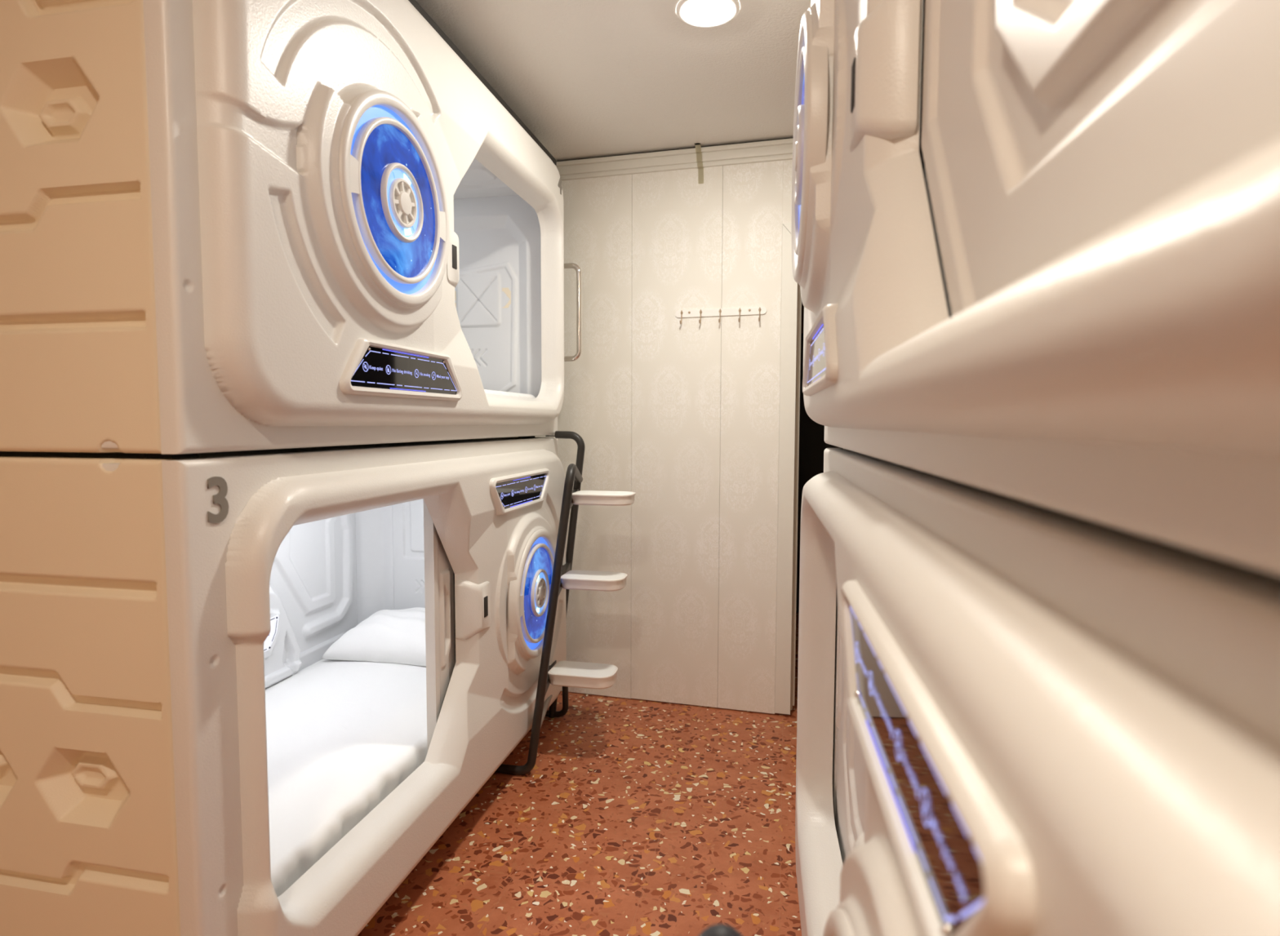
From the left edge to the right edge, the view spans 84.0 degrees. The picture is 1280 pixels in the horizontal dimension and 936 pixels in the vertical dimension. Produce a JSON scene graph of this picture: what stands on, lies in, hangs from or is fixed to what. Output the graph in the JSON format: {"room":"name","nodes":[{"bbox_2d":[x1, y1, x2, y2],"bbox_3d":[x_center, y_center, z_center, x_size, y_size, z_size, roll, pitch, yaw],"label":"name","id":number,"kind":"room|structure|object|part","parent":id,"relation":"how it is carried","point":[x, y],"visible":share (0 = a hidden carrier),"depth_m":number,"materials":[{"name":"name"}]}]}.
{"room":"hotel room","nodes":[
{"label":"hotel room","id":0,"kind":"room"},
{"bbox_2d":[357,612,801,935],"bbox_3d":[-0.236,1.397,0.700,3.900,0.100,9.700,1,4,12],"label":"floor","id":1,"kind":"structure","parent":0,"point":[631,817],"depth_m":2.38,"materials":[{"name":"stone"}]},
{"bbox_2d":[0,437,566,935],"bbox_3d":[-1.075,0.573,2.437,1.212,1.322,2.120,1,4,12],"label":"pod","id":2,"kind":"object","parent":1,"relation":"on","point":[150,607],"visible":0.9,"depth_m":1.40,"materials":[{"name":"plastic"}]},
{"bbox_3d":[-1.368,0.591,1.446,1.040,1.232,0.045,1,4,12],"label":"panel","id":3,"kind":"part","parent":2,"relation":"part of","materials":[{"name":"plastic"}]},
{"bbox_3d":[-1.147,0.527,2.449,1.060,1.216,2.096,1,4,12],"label":"casing","id":4,"kind":"part","parent":2,"relation":"part of","materials":[{"name":"plastic"}]},
{"bbox_2d":[0,0,582,458],"bbox_3d":[-1.069,-0.718,2.354,1.216,1.266,2.120,1,4,12],"label":"pod","id":5,"kind":"object","parent":2,"relation":"on","point":[226,225],"visible":1,"depth_m":1.36,"materials":[{"name":"plastic"}]},
{"bbox_3d":[-1.364,-0.650,1.367,1.040,1.232,0.045,1,4,12],"label":"panel","id":6,"kind":"part","parent":5,"relation":"part of","materials":[{"name":"beige plastic"}]},
{"bbox_3d":[-1.143,-0.714,2.369,1.060,1.216,2.096,1,4,12],"label":"casing","id":7,"kind":"part","parent":5,"relation":"part of","materials":[{"name":"plastic"}]},
{"bbox_3d":[-0.613,-0.251,1.874,0.035,0.136,0.595,1,4,12],"label":"sign panel","id":8,"kind":"part","parent":5,"relation":"part of","materials":[{"name":"plastic"}]},
{"bbox_2d":[351,351,457,391],"bbox_3d":[-0.605,-0.253,1.873,0.001,0.077,0.538,1,4,12],"label":"control panel","id":9,"kind":"object","parent":5,"relation":"attached to","point":[370,351],"depth_m":1.83,"materials":[{"name":"black plastic"}]},
{"bbox_3d":[-0.618,-1.326,2.230,0.047,0.032,2.096,1,4,12],"label":"rail","id":10,"kind":"part","parent":5,"relation":"part of","materials":[{"name":"white plastic"}]},
{"bbox_3d":[-0.947,-0.778,3.377,1.040,1.232,0.045,1,4,12],"label":"panel","id":11,"kind":"part","parent":5,"relation":"part of","materials":[{"name":"plastic"}]},
{"bbox_2d":[484,389,535,398],"bbox_3d":[-1.090,-0.231,2.373,0.923,0.131,1.895,1,4,12],"label":"mattress","id":12,"kind":"object","parent":5,"relation":"on","point":[486,391],"visible":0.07,"depth_m":2.90,"materials":[{"name":"white fabric"}]},
{"bbox_3d":[-0.336,-0.712,3.254,0.144,0.444,0.024,1,4,12],"label":"grab handle","id":13,"kind":"part","parent":5,"relation":"part of","materials":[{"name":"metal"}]},
{"bbox_2d":[265,659,427,897],"bbox_3d":[-1.106,0.969,2.460,0.894,0.211,1.910,1,4,12],"label":"mattress","id":14,"kind":"object","parent":2,"relation":"on","point":[342,735],"visible":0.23,"depth_m":2.25,"materials":[{"name":"white fabric"}]},
{"bbox_2d":[320,607,426,666],"bbox_3d":[-1.029,0.730,3.186,0.630,0.174,0.400,1,4,12],"label":"pillow","id":15,"kind":"object","parent":14,"relation":"on","point":[387,636],"visible":0.59,"depth_m":3.05,"materials":[{"name":"white fabric"}]},
{"bbox_3d":[-0.566,0.474,2.741,0.038,0.930,0.980,1,4,12],"label":"sliding door","id":16,"kind":"part","parent":2,"relation":"part of","materials":[{"name":"plastic"}]},
{"bbox_3d":[-0.951,0.463,3.457,1.040,1.232,0.045,1,4,12],"label":"panel","id":17,"kind":"part","parent":2,"relation":"part of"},
{"bbox_3d":[-0.450,0.085,2.691,0.035,0.136,0.595,1,4,12],"label":"sign panel","id":18,"kind":"part","parent":2,"relation":"part of","materials":[{"name":"plastic"}]},
{"bbox_2d":[495,475,546,506],"bbox_3d":[-0.442,0.087,2.689,0.001,0.077,0.538,1,4,12],"label":"control panel","id":19,"kind":"object","parent":2,"relation":"attached to","point":[544,476],"depth_m":2.68,"materials":[{"name":"black plastic"}]},
{"bbox_2d":[494,431,635,775],"bbox_3d":[-0.281,0.523,3.002,0.552,1.350,0.584,1,4,12],"label":"ladder","id":20,"kind":"object","parent":1,"relation":"on","point":[566,674],"visible":0.96,"depth_m":2.84,"materials":[{"name":"black metal"}]},
{"bbox_3d":[-0.369,0.582,3.012,0.349,1.231,0.559,1,4,12],"label":"rail","id":21,"kind":"part","parent":20,"relation":"part of","materials":[{"name":"black metal"}]},
{"bbox_3d":[-0.342,0.503,3.295,0.181,1.348,0.033,1,4,12],"label":"rail","id":22,"kind":"part","parent":20,"relation":"part of","materials":[{"name":"black metal"}]},
{"bbox_2d":[698,924,742,935],"bbox_3d":[0.071,0.878,0.655,0.060,0.945,0.060,1,4,12],"label":"post","id":23,"kind":"object","parent":1,"relation":"on","point":[717,930],"visible":1,"depth_m":0.63,"materials":[{"name":"metal"}]},
{"bbox_2d":[795,448,1279,935],"bbox_3d":[0.830,0.675,0.944,1.213,1.322,2.120,1,4,9],"label":"pod","id":24,"kind":"object","parent":1,"relation":"on","point":[1015,717],"visible":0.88,"depth_m":0.39,"materials":[{"name":"plastic"}]},
{"bbox_3d":[0.466,0.560,1.448,0.038,0.930,0.980,1,4,9],"label":"sliding door","id":25,"kind":"part","parent":24,"relation":"part of","materials":[{"name":"plastic"}]},
{"bbox_2d":[849,605,984,921],"bbox_3d":[0.213,0.222,0.605,0.001,0.077,0.538,1,4,9],"label":"control panel","id":26,"kind":"object","parent":24,"relation":"attached to","point":[978,904],"depth_m":0.46,"materials":[{"name":"black plastic"}]},
{"bbox_3d":[0.220,0.221,0.603,0.035,0.136,0.595,1,4,9],"label":"sign panel","id":27,"kind":"part","parent":24,"relation":"part of","materials":[{"name":"plastic"}]},
{"bbox_2d":[791,0,1279,576],"bbox_3d":[0.834,-0.616,0.861,1.213,1.266,2.120,1,4,9],"label":"pod","id":28,"kind":"object","parent":24,"relation":"on","point":[1035,244],"visible":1,"depth_m":0.47,"materials":[{"name":"plastic"}]},
{"bbox_2d":[807,328,826,382],"bbox_3d":[0.344,-0.218,1.377,0.001,0.077,0.538,1,4,9],"label":"control panel","id":29,"kind":"object","parent":28,"relation":"attached to","point":[823,328],"depth_m":1.41,"materials":[{"name":"black plastic"}]},
{"bbox_3d":[0.351,-0.216,1.376,0.035,0.136,0.595,1,4,9],"label":"sign panel","id":30,"kind":"part","parent":28,"relation":"part of","materials":[{"name":"plastic"}]},
{"bbox_3d":[0.327,-0.553,0.496,0.038,0.930,0.980,1,4,9],"label":"sliding door","id":31,"kind":"part","parent":28,"relation":"part of","materials":[{"name":"plastic"}]},
{"bbox_3d":[0.903,0.631,0.929,1.060,1.216,2.096,1,4,9],"label":"casing","id":32,"kind":"part","parent":24,"relation":"part of","materials":[{"name":"plastic"}]},
{"bbox_2d":[415,0,811,160],"bbox_3d":[-0.409,-1.313,-0.356,3.900,0.100,7.900,1,4,12],"label":"ceiling","id":33,"kind":"structure","parent":0,"point":[588,78],"depth_m":2.58,"materials":[{"name":"white paint"}]},
{"bbox_2d":[675,0,739,27],"bbox_3d":[0.210,-1.417,2.204,0.196,0.016,0.196,1,4,12],"label":"recessed light","id":34,"kind":"object","parent":33,"relation":"in","point":[695,13],"visible":1,"depth_m":2.20,"materials":[{"name":"white plastic"}]},
{"bbox_2d":[512,137,801,715],"bbox_3d":[0.314,-0.164,3.424,4.020,2.672,0.132,1,4,15],"label":"wall","id":35,"kind":"structure","parent":0,"point":[700,422],"depth_m":3.41,"materials":[{"name":"wood"}]},
{"bbox_3d":[-0.304,-0.180,3.609,0.570,2.668,0.100,1,4,15],"label":"panel","id":36,"kind":"part","parent":35,"relation":"part of","materials":[{"name":"wood"}]},
{"bbox_3d":[0.309,-1.489,3.305,4.020,0.013,0.010,1,4,15],"label":"trim","id":37,"kind":"part","parent":35,"relation":"part of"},
{"bbox_3d":[0.306,-1.442,3.299,4.020,0.082,0.042,1,4,15],"label":"trim","id":38,"kind":"part","parent":35,"relation":"part of","materials":[{"name":"paint"}]},
{"bbox_3d":[0.183,-0.171,3.476,0.437,2.666,0.100,1,4,15],"label":"panel","id":39,"kind":"part","parent":35,"relation":"part of","materials":[{"name":"wood"}]},
{"bbox_2d":[694,142,703,183],"bbox_3d":[0.272,-1.411,3.294,0.028,0.166,0.057,2,4,27],"label":"tape","id":40,"kind":"object","parent":35,"relation":"attached to","point":[698,148],"visible":1,"depth_m":3.30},
{"bbox_2d":[675,306,766,324],"bbox_3d":[0.372,-0.712,3.318,0.429,0.071,0.038,1,4,15],"label":"hook rail","id":41,"kind":"object","parent":35,"relation":"attached to","point":[750,310],"visible":1,"depth_m":3.33,"materials":[{"name":"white metal"}]},
{"bbox_3d":[0.526,-0.164,3.383,0.274,2.666,0.100,1,4,15],"label":"panel","id":42,"kind":"part","parent":35,"relation":"part of","materials":[{"name":"wood"}]},
{"bbox_3d":[0.683,0.027,3.315,0.071,2.282,0.031,1,4,15],"label":"trim","id":43,"kind":"part","parent":35,"relation":"part of","materials":[{"name":"paint"}]},
{"bbox_3d":[1.115,-1.061,3.128,0.956,0.087,0.031,1,4,15],"label":"trim","id":44,"kind":"part","parent":35,"relation":"part of","materials":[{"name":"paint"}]},
{"bbox_3d":[1.462,-1.287,3.056,1.657,0.377,0.100,1,4,15],"label":"panel","id":45,"kind":"part","parent":35,"relation":"part of","materials":[{"name":"wood"}]},
{"bbox_3d":[0.699,0.068,3.348,0.072,2.180,0.028,1,4,15],"label":"trim","id":46,"kind":"part","parent":35,"relation":"part of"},
{"bbox_3d":[0.712,0.061,3.381,0.080,2.170,0.034,1,4,15],"label":"trim","id":47,"kind":"part","parent":35,"relation":"part of","materials":[{"name":"paint"}]},
{"bbox_2d":[800,302,804,333],"bbox_3d":[0.742,-0.333,5.299,3.900,2.772,0.100,1,4,12],"label":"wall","id":48,"kind":"structure","parent":0,"point":[802,306],"depth_m":5.11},
{"bbox_2d":[795,333,843,613],"bbox_3d":[1.313,0.049,5.130,1.300,2.025,0.043,1,4,12],"label":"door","id":49,"kind":"structure","parent":48,"relation":"in","point":[812,446],"depth_m":5.11,"materials":[{"name":"black"}]}
]}

